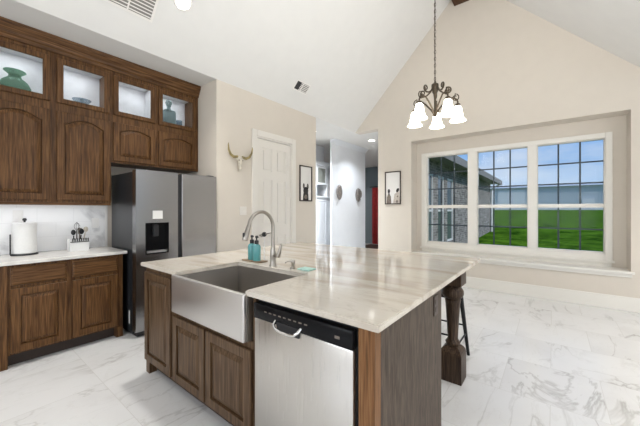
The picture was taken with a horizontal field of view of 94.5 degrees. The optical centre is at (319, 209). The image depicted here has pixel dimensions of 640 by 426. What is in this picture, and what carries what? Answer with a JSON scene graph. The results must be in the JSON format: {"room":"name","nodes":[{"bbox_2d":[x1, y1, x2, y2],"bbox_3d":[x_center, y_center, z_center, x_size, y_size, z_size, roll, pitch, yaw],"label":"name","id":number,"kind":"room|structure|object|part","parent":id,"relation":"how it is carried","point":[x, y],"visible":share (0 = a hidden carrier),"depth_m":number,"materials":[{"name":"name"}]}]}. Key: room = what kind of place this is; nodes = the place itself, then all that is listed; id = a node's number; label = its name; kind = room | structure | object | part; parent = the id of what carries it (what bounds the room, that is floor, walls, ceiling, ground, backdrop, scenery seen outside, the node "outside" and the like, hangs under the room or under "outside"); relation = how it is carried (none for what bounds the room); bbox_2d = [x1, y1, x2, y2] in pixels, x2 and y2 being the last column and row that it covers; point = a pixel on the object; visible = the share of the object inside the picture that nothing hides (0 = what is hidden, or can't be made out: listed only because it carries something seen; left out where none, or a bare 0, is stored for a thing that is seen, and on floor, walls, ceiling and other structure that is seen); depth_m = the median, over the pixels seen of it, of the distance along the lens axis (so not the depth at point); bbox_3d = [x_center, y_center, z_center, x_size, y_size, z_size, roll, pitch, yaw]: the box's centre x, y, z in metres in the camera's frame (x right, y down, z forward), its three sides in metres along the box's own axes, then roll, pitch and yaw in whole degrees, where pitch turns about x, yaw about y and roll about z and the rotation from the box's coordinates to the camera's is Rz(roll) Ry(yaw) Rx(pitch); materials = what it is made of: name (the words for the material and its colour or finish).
{"room":"kitchen","nodes":[
{"label":"kitchen","id":0,"kind":"room"},
{"bbox_2d":[0,166,184,254],"bbox_3d":[-3.768,-0.175,2.139,0.112,3.060,5.700,0,0,38],"label":"wall","id":1,"kind":"structure","parent":0,"point":[55,223],"depth_m":3.23,"materials":[{"name":"stone"}]},
{"bbox_2d":[13,210,22,221],"bbox_3d":[-3.034,0.065,2.974,0.008,0.116,0.072,0,0,38],"label":"wall outlet","id":2,"kind":"object","parent":1,"relation":"attached to","point":[17,214],"visible":0.99,"depth_m":2.97,"materials":[{"name":"white plastic"}]},
{"bbox_2d":[0,36,110,202],"bbox_3d":[-2.784,-0.825,3.025,0.360,1.500,1.010,0,0,38],"label":"upper cabinet","id":3,"kind":"object","parent":1,"relation":"attached to","point":[55,109],"visible":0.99,"depth_m":2.95,"materials":[{"name":"brown wood"}]},
{"bbox_3d":[-2.798,-1.294,2.734,0.021,0.447,0.455,0,0,38],"label":"glass door","id":4,"kind":"part","parent":3,"relation":"part of","materials":[{"name":"brown wood"}]},
{"bbox_3d":[-2.798,-0.542,2.734,0.021,0.891,0.455,0,0,38],"label":"door","id":5,"kind":"part","parent":3,"relation":"part of","materials":[{"name":"brown wood"}]},
{"bbox_2d":[0,201,110,205],"bbox_3d":[-2.979,-0.061,2.534,0.020,0.028,2.018,0,0,38],"label":"rail","id":6,"kind":"object","parent":3,"relation":"attached to","point":[1,202],"visible":1,"depth_m":2.91,"materials":[{"name":"brown wood"}]},
{"bbox_3d":[-2.487,-1.294,3.129,0.021,0.447,0.450,0,0,38],"label":"glass door","id":7,"kind":"part","parent":3,"relation":"part of","materials":[{"name":"brown wood"}]},
{"bbox_3d":[-2.487,-0.542,3.129,0.021,0.891,0.450,0,0,38],"label":"door","id":8,"kind":"part","parent":3,"relation":"part of","materials":[{"name":"brown wood"}]},
{"bbox_2d":[105,205,107,245],"bbox_3d":[-2.578,0.183,3.568,0.016,0.515,0.026,0,0,38],"label":"trim","id":9,"kind":"structure","parent":1,"relation":"attached to","point":[106,206],"depth_m":3.56,"materials":[{"name":"white plastic"}]},
{"bbox_2d":[111,71,197,173],"bbox_3d":[-2.151,-1.052,3.830,0.360,1.045,1.034,0,0,38],"label":"upper cabinet","id":10,"kind":"object","parent":1,"relation":"attached to","point":[154,127],"visible":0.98,"depth_m":3.72,"materials":[{"name":"brown wood"}]},
{"bbox_2d":[0,16,200,97],"bbox_3d":[-2.628,-1.631,2.919,0.100,0.143,3.056,0,0,38],"label":"crown molding","id":11,"kind":"structure","parent":10,"relation":"attached to","point":[10,29],"depth_m":3.13,"materials":[{"name":"brown wood"}]},
{"bbox_3d":[-2.188,-1.294,3.509,0.021,0.447,0.447,0,0,38],"label":"glass door","id":12,"kind":"part","parent":10,"relation":"part of","materials":[{"name":"brown wood"}]},
{"bbox_3d":[-2.188,-0.770,3.509,0.021,0.436,0.447,0,0,38],"label":"door","id":13,"kind":"part","parent":10,"relation":"part of","materials":[{"name":"brown wood"}]},
{"bbox_3d":[-1.873,-1.294,3.909,0.021,0.447,0.495,0,0,38],"label":"glass door","id":14,"kind":"part","parent":10,"relation":"part of","materials":[{"name":"brown wood"}]},
{"bbox_3d":[-1.873,-0.770,3.909,0.021,0.436,0.495,0,0,38],"label":"door","id":15,"kind":"part","parent":10,"relation":"part of","materials":[{"name":"brown wood"}]},
{"bbox_2d":[0,0,215,85],"bbox_3d":[-3.463,-1.755,1.898,0.890,0.100,5.700,0,0,38],"label":"ceiling","id":16,"kind":"structure","parent":0,"point":[13,10],"depth_m":2.98,"materials":[{"name":"paint"}]},
{"bbox_2d":[186,79,224,252],"bbox_3d":[-1.663,-0.175,4.185,0.890,3.060,0.120,0,0,38],"label":"wall","id":17,"kind":"structure","parent":0,"point":[211,100],"depth_m":3.94,"materials":[{"name":"paint"}]},
{"bbox_2d":[14,0,450,132],"bbox_3d":[-1.162,-2.914,2.283,2.250,2.418,9.150,0,0,38],"label":"ceiling","id":18,"kind":"structure","parent":0,"point":[349,52],"depth_m":4.15,"materials":[{"name":"paint"}]},
{"bbox_2d":[104,0,158,22],"bbox_3d":[-1.766,-2.135,2.650,0.424,0.436,0.660,0,0,38],"label":"ceiling vent","id":19,"kind":"object","parent":18,"relation":"in","point":[145,9],"visible":1,"depth_m":2.90,"materials":[{"name":"white metal"}]},
{"bbox_2d":[173,0,191,11],"bbox_3d":[-1.417,-2.156,3.063,0.136,0.140,0.190,0,0,38],"label":"recessed light","id":20,"kind":"object","parent":18,"relation":"in","point":[182,5],"visible":1,"depth_m":3.09,"materials":[{"name":"white"}]},
{"bbox_2d":[292,79,310,94],"bbox_3d":[-0.292,-1.975,4.773,0.124,0.128,0.320,0,0,38],"label":"ceiling vent","id":21,"kind":"object","parent":18,"relation":"in","point":[300,86],"visible":1,"depth_m":4.77,"materials":[{"name":"white"}]},
{"bbox_2d":[451,0,468,5],"bbox_3d":[-0.319,-3.780,1.619,0.275,0.290,9.150,0,0,38],"label":"ridge beam","id":22,"kind":"structure","parent":18,"relation":"attached to","point":[455,2],"depth_m":5.17,"materials":[{"name":"brown wood"}]},
{"bbox_2d":[407,0,465,128],"bbox_3d":[1.487,-2.389,3.868,0.721,2.491,0.730,0,0,38],"label":"chandelier","id":23,"kind":"object","parent":22,"relation":"hanging from","point":[418,114],"visible":1,"depth_m":3.80,"materials":[{"name":"white glass"}]},
{"bbox_3d":[1.295,-1.238,4.045,0.200,0.190,0.200,0,0,38],"label":"lamp shade","id":24,"kind":"part","parent":23,"relation":"part of","materials":[{"name":"white glass"}]},
{"bbox_3d":[1.248,-1.238,3.719,0.200,0.190,0.200,0,0,38],"label":"lamp shade","id":25,"kind":"part","parent":23,"relation":"part of","materials":[{"name":"white glass"}]},
{"bbox_3d":[1.387,-1.425,3.956,0.292,0.370,0.021,0,0,44],"label":"arm","id":26,"kind":"part","parent":23,"relation":"part of","materials":[{"name":"brown metal"}]},
{"bbox_3d":[1.361,-1.425,3.779,0.292,0.370,0.021,0,0,-28],"label":"arm","id":27,"kind":"part","parent":23,"relation":"part of","materials":[{"name":"brown metal"}]},
{"bbox_3d":[1.494,-2.645,3.850,0.020,1.960,0.010,0,0,-25],"label":"cord","id":28,"kind":"part","parent":23,"relation":"part of","materials":[{"name":"brown metal"}]},
{"bbox_3d":[1.496,-1.440,3.850,0.092,0.470,0.092,0,0,38],"label":"stem","id":29,"kind":"part","parent":23,"relation":"part of","materials":[{"name":"brown metal"}]},
{"bbox_3d":[1.496,-2.645,3.850,0.021,1.954,0.021,0,0,-7],"label":"chain","id":30,"kind":"part","parent":23,"relation":"part of","materials":[{"name":"brown metal"}]},
{"bbox_3d":[1.619,-1.238,4.101,0.200,0.190,0.200,0,0,38],"label":"lamp shade","id":31,"kind":"part","parent":23,"relation":"part of","materials":[{"name":"white glass"}]},
{"bbox_3d":[1.521,-1.425,3.701,0.222,0.370,0.202,0,0,38],"label":"arm","id":32,"kind":"part","parent":23,"relation":"part of","materials":[{"name":"brown metal"}]},
{"bbox_3d":[1.543,-1.238,3.574,0.200,0.190,0.200,0,0,38],"label":"lamp shade","id":33,"kind":"part","parent":23,"relation":"part of","materials":[{"name":"white glass"}]},
{"bbox_3d":[1.646,-1.425,3.828,0.292,0.370,0.021,0,0,8],"label":"arm","id":34,"kind":"part","parent":23,"relation":"part of","materials":[{"name":"brown metal"}]},
{"bbox_3d":[1.773,-1.238,3.810,0.200,0.190,0.200,0,0,38],"label":"lamp shade","id":35,"kind":"part","parent":23,"relation":"part of","materials":[{"name":"white glass"}]},
{"bbox_2d":[225,83,311,251],"bbox_3d":[-0.760,-0.175,4.709,0.120,3.060,1.820,0,0,38],"label":"wall","id":36,"kind":"structure","parent":0,"point":[245,110],"depth_m":4.25,"materials":[{"name":"paint"}]},
{"bbox_2d":[228,142,252,170],"bbox_3d":[-1.109,-0.712,4.099,0.075,0.368,0.416,0,0,38],"label":"skull","id":37,"kind":"object","parent":36,"relation":"attached to","point":[239,159],"visible":1,"depth_m":4.07,"materials":[{"name":"grey"}]},
{"bbox_2d":[240,206,246,214],"bbox_3d":[-1.086,0.015,4.189,0.010,0.120,0.120,0,0,38],"label":"light switch","id":38,"kind":"object","parent":36,"relation":"attached to","point":[243,210],"visible":1,"depth_m":4.19,"materials":[{"name":"white paint"}]},
{"bbox_2d":[252,128,295,242],"bbox_3d":[-0.749,0.085,4.707,0.140,2.540,0.930,0,0,38],"label":"door frame","id":39,"kind":"structure","parent":36,"relation":"in","point":[256,133],"depth_m":4.74,"materials":[{"name":"white paint"}]},
{"bbox_2d":[257,138,289,246],"bbox_3d":[-0.713,0.137,4.678,0.122,2.413,0.706,0,0,38],"label":"door","id":40,"kind":"structure","parent":39,"relation":"attached to","point":[273,158],"depth_m":4.67,"materials":[{"name":"white paint"}]},
{"bbox_2d":[299,165,311,200],"bbox_3d":[-0.249,-0.463,5.242,0.021,0.625,0.330,0,0,38],"label":"framed picture","id":41,"kind":"object","parent":36,"relation":"attached to","point":[305,172],"visible":1,"depth_m":5.24,"materials":[{"name":"brown"}]},
{"bbox_2d":[312,116,315,242],"bbox_3d":[-1.901,-0.175,6.841,4.550,3.060,0.120,0,0,38],"label":"wall","id":42,"kind":"structure","parent":0,"point":[313,118],"depth_m":5.43,"materials":[{"name":"paint"}]},
{"bbox_2d":[0,243,639,425],"bbox_3d":[1.306,1.405,3.680,13.500,0.100,14.600,0,0,38],"label":"floor","id":43,"kind":"structure","parent":0,"point":[532,361],"depth_m":2.36,"materials":[{"name":"stone"}]},
{"bbox_2d":[0,254,122,371],"bbox_3d":[-2.624,0.914,3.003,0.601,0.882,0.907,0,0,38],"label":"base cabinet","id":44,"kind":"object","parent":43,"relation":"on","point":[46,308],"visible":0.96,"depth_m":2.76,"materials":[{"name":"brown wood"}]},
{"bbox_3d":[-2.521,0.574,2.666,0.020,0.153,0.372,0,0,38],"label":"drawer","id":45,"kind":"part","parent":44,"relation":"part of","materials":[{"name":"brown wood"}]},
{"bbox_3d":[-2.520,0.955,2.666,0.021,0.550,0.372,0,0,38],"label":"door","id":46,"kind":"part","parent":44,"relation":"part of","materials":[{"name":"brown wood"}]},
{"bbox_3d":[-2.263,0.574,2.994,0.020,0.153,0.375,0,0,38],"label":"drawer","id":47,"kind":"part","parent":44,"relation":"part of","materials":[{"name":"brown wood"}]},
{"bbox_3d":[-2.263,0.955,2.993,0.021,0.550,0.375,0,0,38],"label":"door","id":48,"kind":"part","parent":44,"relation":"part of","materials":[{"name":"brown wood"}]},
{"bbox_2d":[144,267,182,387],"bbox_3d":[-1.089,0.914,2.565,0.475,0.882,0.626,0,0,38],"label":"base cabinet","id":49,"kind":"object","parent":43,"relation":"on","point":[158,313],"visible":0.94,"depth_m":2.31,"materials":[{"name":"brown wood"}]},
{"bbox_3d":[-1.278,0.875,2.329,0.446,0.730,0.021,0,0,38],"label":"door","id":50,"kind":"part","parent":49,"relation":"part of","materials":[{"name":"brown wood"}]},
{"bbox_2d":[112,169,215,336],"bbox_3d":[-1.923,0.460,3.693,0.749,1.790,0.945,0,0,38],"label":"refrigerator","id":51,"kind":"object","parent":43,"relation":"on","point":[157,215],"visible":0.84,"depth_m":3.34,"materials":[{"name":"grey metal"}]},
{"bbox_3d":[-1.823,0.432,3.295,0.090,1.715,0.443,0,0,38],"label":"door","id":52,"kind":"part","parent":51,"relation":"part of","materials":[{"name":"silver metal"}]},
{"bbox_3d":[-1.832,0.230,3.294,0.044,0.130,0.060,0,0,38],"label":"spout","id":53,"kind":"part","parent":51,"relation":"part of","materials":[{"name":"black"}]},
{"bbox_3d":[-1.517,0.432,3.683,0.090,1.715,0.458,0,0,38],"label":"door","id":54,"kind":"part","parent":51,"relation":"part of","materials":[{"name":"silver metal"}]},
{"bbox_2d":[172,298,258,425],"bbox_3d":[-0.536,0.914,2.130,0.932,0.882,0.626,0,0,38],"label":"base cabinet","id":55,"kind":"object","parent":43,"relation":"on","point":[217,369],"visible":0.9,"depth_m":1.81,"materials":[{"name":"brown wood"}]},
{"bbox_3d":[-0.907,1.005,2.037,0.420,0.470,0.021,0,0,38],"label":"door","id":56,"kind":"part","parent":55,"relation":"part of","materials":[{"name":"brown wood"}]},
{"bbox_3d":[-0.551,1.005,1.757,0.449,0.470,0.021,0,0,38],"label":"door","id":57,"kind":"part","parent":55,"relation":"part of","materials":[{"name":"brown wood"}]},
{"bbox_2d":[254,299,358,425],"bbox_3d":[0.072,0.922,1.625,0.626,0.865,0.657,0,0,38],"label":"dishwasher","id":58,"kind":"object","parent":43,"relation":"on","point":[307,365],"visible":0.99,"depth_m":1.37,"materials":[{"name":"silver metal"}]},
{"bbox_3d":[-0.164,0.573,1.416,0.184,0.048,0.038,0,0,38],"label":"handle","id":59,"kind":"part","parent":58,"relation":"part of","materials":[{"name":"silver metal"}]},
{"bbox_3d":[-0.101,0.534,1.406,0.622,0.082,0.040,0,0,38],"label":"control panel","id":60,"kind":"part","parent":58,"relation":"part of","materials":[{"name":"black plastic"}]},
{"bbox_2d":[316,145,329,244],"bbox_3d":[-0.220,-0.173,7.554,0.510,3.057,1.200,0,0,38],"label":"hutch","id":61,"kind":"object","parent":43,"relation":"on","point":[322,198],"visible":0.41,"depth_m":7.58,"materials":[{"name":"white wood"}]},
{"bbox_3d":[0.040,-0.865,7.509,0.005,0.380,0.330,0,0,38],"label":"pane","id":62,"kind":"part","parent":61,"relation":"part of","materials":[{"name":"clear glass"}]},
{"bbox_3d":[0.043,0.425,7.507,0.021,1.380,0.430,0,0,38],"label":"door","id":63,"kind":"part","parent":61,"relation":"part of","materials":[{"name":"white wood"}]},
{"bbox_3d":[0.043,-0.865,7.507,0.021,0.480,0.430,0,0,38],"label":"glass door","id":64,"kind":"part","parent":61,"relation":"part of","materials":[{"name":"white"}]},
{"bbox_2d":[365,244,377,248],"bbox_3d":[2.388,1.349,10.147,2.400,0.011,1.700,0,0,38],"label":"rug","id":65,"kind":"object","parent":43,"relation":"on","point":[373,246],"visible":0.14,"depth_m":10.80,"materials":[{"name":"brown fabric"}]},
{"bbox_2d":[370,186,377,243],"bbox_3d":[2.606,0.212,11.248,1.620,2.245,0.080,0,0,38],"label":"curtain","id":66,"kind":"object","parent":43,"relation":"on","point":[374,190],"visible":0.23,"depth_m":11.59,"materials":[{"name":"fabric"}]},
{"bbox_2d":[359,289,440,425],"bbox_3d":[0.457,0.913,1.526,0.074,0.883,0.879,0,0,38],"label":"island end panel","id":67,"kind":"object","parent":43,"relation":"on","point":[400,364],"visible":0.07,"depth_m":1.38,"materials":[{"name":"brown wood"}]},
{"bbox_2d":[433,294,437,316],"bbox_3d":[0.686,0.565,1.751,0.008,0.116,0.072,0,0,38],"label":"wall outlet","id":68,"kind":"object","parent":67,"relation":"attached to","point":[435,298],"visible":1,"depth_m":1.74,"materials":[{"name":"brown"}]},
{"bbox_2d":[441,272,465,385],"bbox_3d":[1.071,0.913,2.387,0.164,0.883,0.164,0,0,38],"label":"island post","id":69,"kind":"object","parent":43,"relation":"on","point":[453,354],"visible":0.93,"depth_m":2.34,"materials":[{"name":"brown wood"}]},
{"bbox_2d":[441,289,469,355],"bbox_3d":[1.117,1.046,2.729,0.408,0.622,0.408,0,0,38],"label":"bar stool","id":70,"kind":"object","parent":43,"relation":"on","point":[465,336],"visible":0.1,"depth_m":2.74,"materials":[{"name":"black metal"}]},
{"bbox_3d":[1.340,1.060,2.752,0.115,0.595,0.042,0,0,-2],"label":"leg","id":71,"kind":"part","parent":70,"relation":"part of","materials":[{"name":"black metal"}]},
{"bbox_3d":[-3.259,0.914,2.196,0.601,0.882,1.140,0,0,38],"label":"base cabinet","id":72,"kind":"object","parent":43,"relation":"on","visible":0},
{"bbox_2d":[0,246,126,266],"bbox_3d":[-2.963,0.457,2.563,0.627,0.031,2.082,0,0,38],"label":"countertop","id":73,"kind":"structure","parent":72,"relation":"on","point":[46,256],"depth_m":2.85,"materials":[{"name":"white stone"}]},
{"bbox_2d":[9,218,38,255],"bbox_3d":[-2.905,0.262,2.906,0.200,0.358,0.208,0,0,38],"label":"paper towel holder","id":74,"kind":"object","parent":73,"relation":"on","point":[23,219],"visible":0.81,"depth_m":2.83,"materials":[{"name":"black"}]},
{"bbox_3d":[-2.935,0.338,2.809,0.012,0.205,0.019,0,0,22],"label":"arm","id":75,"kind":"part","parent":74,"relation":"part of","materials":[{"name":"black"}]},
{"bbox_2d":[12,222,36,253],"bbox_3d":[-2.903,0.275,2.909,0.178,0.304,0.178,0,0,38],"label":"paper towel roll","id":76,"kind":"object","parent":74,"relation":"on","point":[24,234],"visible":1,"depth_m":2.85,"materials":[{"name":"white paper"}]},
{"bbox_2d":[67,238,88,251],"bbox_3d":[-2.623,0.373,3.210,0.146,0.136,0.160,0,0,38],"label":"utensil crock","id":77,"kind":"object","parent":73,"relation":"on","point":[78,244],"visible":0.98,"depth_m":3.16,"materials":[{"name":"white ceramic"}]},
{"bbox_3d":[-0.172,0.913,2.413,2.105,0.883,0.260,0,0,38],"label":"cabinet","id":78,"kind":"object","parent":43,"relation":"on","visible":0},
{"bbox_2d":[141,242,479,332],"bbox_3d":[-0.025,0.456,2.584,2.199,0.030,1.990,0,0,38],"label":"countertop","id":79,"kind":"structure","parent":78,"relation":"on","point":[370,289],"depth_m":1.95,"materials":[{"name":"beige stone"}]},
{"bbox_2d":[172,265,296,342],"bbox_3d":[-0.552,0.589,2.065,0.818,0.261,0.578,0,0,38],"label":"farmhouse sink","id":80,"kind":"object","parent":79,"relation":"in","point":[217,300],"visible":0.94,"depth_m":1.88,"materials":[{"name":"silver metal"}]},
{"bbox_2d":[242,258,267,262],"bbox_3d":[-0.561,0.436,2.541,0.225,0.010,0.100,0,0,38],"label":"soap tray","id":81,"kind":"object","parent":79,"relation":"on","point":[260,261],"visible":0.74,"depth_m":2.51,"materials":[{"name":"brown wood"}]},
{"bbox_2d":[248,235,253,259],"bbox_3d":[-0.591,0.326,2.571,0.068,0.210,0.067,0,0,14],"label":"soap bottle","id":82,"kind":"object","parent":81,"relation":"on","point":[250,246],"visible":0.83,"depth_m":2.54,"materials":[{"name":"teal glass"}]},
{"bbox_2d":[253,236,260,260],"bbox_3d":[-0.537,0.326,2.510,0.068,0.210,0.067,0,0,14],"label":"soap bottle","id":83,"kind":"object","parent":81,"relation":"on","point":[256,247],"visible":1,"depth_m":2.48,"materials":[{"name":"teal glass"}]},
{"bbox_2d":[262,232,269,259],"bbox_3d":[-0.449,0.309,2.498,0.107,0.240,0.042,0,0,38],"label":"dish brush","id":84,"kind":"object","parent":81,"relation":"on","point":[264,234],"visible":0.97,"depth_m":2.52,"materials":[{"name":"white plastic"}]},
{"bbox_2d":[242,210,281,266],"bbox_3d":[-0.427,0.222,2.200,0.113,0.438,0.319,0,0,38],"label":"kitchen faucet","id":85,"kind":"object","parent":79,"relation":"on","point":[273,255],"visible":1,"depth_m":2.28,"materials":[{"name":"silver metal"}]},
{"bbox_3d":[-0.327,0.318,2.291,0.069,0.108,0.035,0,0,33],"label":"lever","id":86,"kind":"part","parent":85,"relation":"part of","materials":[{"name":"silver metal"}]},
{"bbox_2d":[285,260,295,268],"bbox_3d":[-0.219,0.408,2.207,0.048,0.066,0.085,0,0,38],"label":"soap dispenser","id":87,"kind":"object","parent":79,"relation":"on","point":[291,261],"visible":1,"depth_m":2.21,"materials":[{"name":"silver metal"}]},
{"bbox_2d":[297,267,315,271],"bbox_3d":[-0.098,0.435,2.171,0.110,0.012,0.090,0,0,38],"label":"sponge","id":88,"kind":"object","parent":79,"relation":"on","point":[308,269],"visible":1,"depth_m":2.16,"materials":[{"name":"teal fabric"}]},
{"bbox_2d":[324,162,329,196],"bbox_3d":[-0.472,-0.175,9.828,0.100,3.060,6.340,0,0,38],"label":"wall","id":89,"kind":"structure","parent":0,"point":[324,162],"depth_m":10.74,"materials":[{"name":"paint"}]},
{"bbox_2d":[316,118,377,167],"bbox_3d":[0.498,-1.755,9.318,5.255,0.100,6.740,0,0,38],"label":"ceiling","id":90,"kind":"structure","parent":0,"point":[326,131],"depth_m":7.19,"materials":[{"name":"paint"}]},
{"bbox_2d":[330,139,364,247],"bbox_3d":[0.769,-0.175,7.807,0.050,3.060,1.620,0,0,38],"label":"wall","id":91,"kind":"structure","parent":0,"point":[347,166],"depth_m":7.70,"materials":[{"name":"paint"}]},
{"bbox_2d":[336,185,341,199],"bbox_3d":[0.479,-0.435,7.341,0.116,0.375,0.248,0,0,38],"label":"relief","id":92,"kind":"object","parent":91,"relation":"attached to","point":[339,188],"visible":1,"depth_m":7.29,"materials":[{"name":"silver metal"}]},
{"bbox_2d":[332,139,368,152],"bbox_3d":[0.832,-1.650,7.758,0.110,0.110,1.620,0,0,38],"label":"crown molding","id":93,"kind":"structure","parent":91,"relation":"attached to","point":[338,142],"depth_m":7.66,"materials":[{"name":"paint"}]},
{"bbox_2d":[356,188,361,201],"bbox_3d":[1.055,-0.405,8.073,0.116,0.375,0.248,0,0,38],"label":"relief","id":94,"kind":"object","parent":91,"relation":"attached to","point":[358,191],"visible":1,"depth_m":8.02,"materials":[{"name":"silver metal"}]},
{"bbox_2d":[365,167,377,243],"bbox_3d":[2.325,-0.175,11.724,5.150,3.060,0.100,0,0,38],"label":"wall","id":95,"kind":"structure","parent":0,"point":[371,173],"depth_m":11.92,"materials":[{"name":"paint"}]},
{"bbox_2d":[356,0,639,297],"bbox_3d":[4.415,-1.334,4.033,8.850,5.378,0.500,0,0,38],"label":"wall","id":96,"kind":"structure","parent":0,"point":[510,68],"depth_m":4.86,"materials":[{"name":"paint"}]},
{"bbox_2d":[385,171,400,203],"bbox_3d":[1.478,-0.443,6.012,0.341,0.665,0.021,0,0,38],"label":"framed picture","id":97,"kind":"object","parent":96,"relation":"attached to","point":[392,179],"visible":1,"depth_m":6.01,"materials":[{"name":"brown"}]},
{"bbox_2d":[413,250,634,277],"bbox_3d":[3.037,0.865,4.959,3.051,0.080,0.350,0,0,38],"label":"sill","id":98,"kind":"structure","parent":96,"relation":"attached to","point":[578,268],"depth_m":4.46,"materials":[{"name":"white paint"}]},
{"bbox_2d":[462,276,639,312],"bbox_3d":[4.476,1.260,3.657,8.290,0.190,0.016,0,0,38],"label":"baseboard","id":99,"kind":"structure","parent":96,"relation":"attached to","point":[630,304],"depth_m":4.39,"materials":[{"name":"white paint"}]},
{"bbox_2d":[417,115,626,267],"bbox_3d":[3.192,-0.240,5.155,2.991,2.190,0.150,0,0,38],"label":"window recess","id":100,"kind":"structure","parent":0,"point":[617,125],"depth_m":4.42,"materials":[{"name":"paint"}]},
{"bbox_2d":[427,153,467,244],"bbox_3d":[2.462,-0.203,5.714,0.770,1.715,0.075,0,0,38],"label":"window","id":101,"kind":"structure","parent":100,"relation":"in","point":[441,206],"depth_m":5.79,"materials":[{"name":"white plastic"}]},
{"bbox_2d":[429,155,467,204],"bbox_3d":[2.470,-0.564,5.725,0.724,0.947,0.008,0,0,38],"label":"grille","id":102,"kind":"object","parent":101,"relation":"attached to","point":[454,171],"depth_m":5.71,"materials":[{"name":"grey"}]},
{"bbox_2d":[429,208,467,241],"bbox_3d":[2.470,0.296,5.725,0.724,0.652,0.008,0,0,38],"label":"grille","id":103,"kind":"object","parent":101,"relation":"attached to","point":[441,224],"depth_m":5.73,"materials":[{"name":"grey"}]},
{"bbox_2d":[477,146,527,248],"bbox_3d":[3.168,-0.203,5.158,0.778,1.715,0.075,0,0,38],"label":"window","id":104,"kind":"structure","parent":100,"relation":"in","point":[509,205],"depth_m":5.16,"materials":[{"name":"white plastic"}]},
{"bbox_2d":[478,149,526,204],"bbox_3d":[3.176,-0.564,5.169,0.732,0.947,0.008,0,0,38],"label":"grille","id":105,"kind":"object","parent":104,"relation":"attached to","point":[509,167],"depth_m":5.23,"materials":[{"name":"grey"}]},
{"bbox_2d":[478,208,526,245],"bbox_3d":[3.176,0.296,5.169,0.732,0.652,0.008,0,0,38],"label":"grille","id":106,"kind":"object","parent":104,"relation":"attached to","point":[493,226],"depth_m":5.23,"materials":[{"name":"grey"}]},
{"bbox_2d":[420,132,614,266],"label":"window","id":107,"kind":"structure","parent":100,"relation":"in","point":[557,205],"depth_m":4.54,"materials":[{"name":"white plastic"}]},
{"bbox_2d":[538,142,602,203],"bbox_3d":[3.881,-0.564,4.614,0.778,0.947,0.008,0,0,38],"label":"grille","id":108,"kind":"object","parent":107,"relation":"attached to","point":[579,162],"depth_m":4.61,"materials":[{"name":"grey"}]},
{"bbox_2d":[538,208,602,249],"bbox_3d":[3.881,0.296,4.614,0.778,0.652,0.008,0,0,38],"label":"grille","id":109,"kind":"object","parent":107,"relation":"attached to","point":[557,228],"depth_m":4.63,"materials":[{"name":"grey"}]},
{"bbox_2d":[507,0,639,67],"bbox_3d":[0.606,-2.914,0.891,2.250,2.418,9.150,0,0,38],"label":"ceiling","id":110,"kind":"structure","parent":0,"point":[613,26],"depth_m":3.75,"materials":[{"name":"paint"}]},
{"label":"outside","id":111,"kind":"structure","parent":0,"visible":0},
{"bbox_2d":[479,210,602,251],"bbox_3d":[37.609,0.091,31.610,100.000,2.629,83.800,0,0,38],"label":"lawn","id":112,"kind":"structure","parent":111,"point":[591,240],"depth_m":15.46,"materials":[{"name":"green plant"}]},
{"bbox_2d":[429,155,501,242],"bbox_3d":[3.365,-1.260,12.941,6.480,5.830,12.100,0,0,38],"label":"brick house","id":113,"kind":"structure","parent":112,"relation":"on","point":[461,178],"depth_m":9.82,"materials":[{"name":"grey brick"}]},
{"bbox_3d":[2.915,0.005,7.995,0.010,1.880,0.550,0,0,38],"label":"pane","id":114,"kind":"part","parent":113,"relation":"part of","materials":[{"name":"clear glass"}]},
{"bbox_3d":[3.558,0.005,8.812,0.010,1.880,0.530,0,0,38],"label":"pane","id":115,"kind":"part","parent":113,"relation":"part of","materials":[{"name":"clear glass"}]},
{"bbox_3d":[4.176,0.005,9.598,0.010,1.880,0.630,0,0,38],"label":"pane","id":116,"kind":"part","parent":113,"relation":"part of","materials":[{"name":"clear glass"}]},
{"bbox_2d":[491,183,602,209],"bbox_3d":[42.024,-1.745,38.189,33.800,4.200,8.800,0,0,38],"label":"metal building","id":117,"kind":"structure","parent":112,"relation":"on","point":[592,193],"depth_m":40.69,"materials":[{"name":"white metal"}]},
{"bbox_3d":[28.270,-1.395,43.836,3.400,2.900,0.060,0,0,38],"label":"door","id":118,"kind":"part","parent":117,"relation":"part of","materials":[{"name":"white"}]}
]}

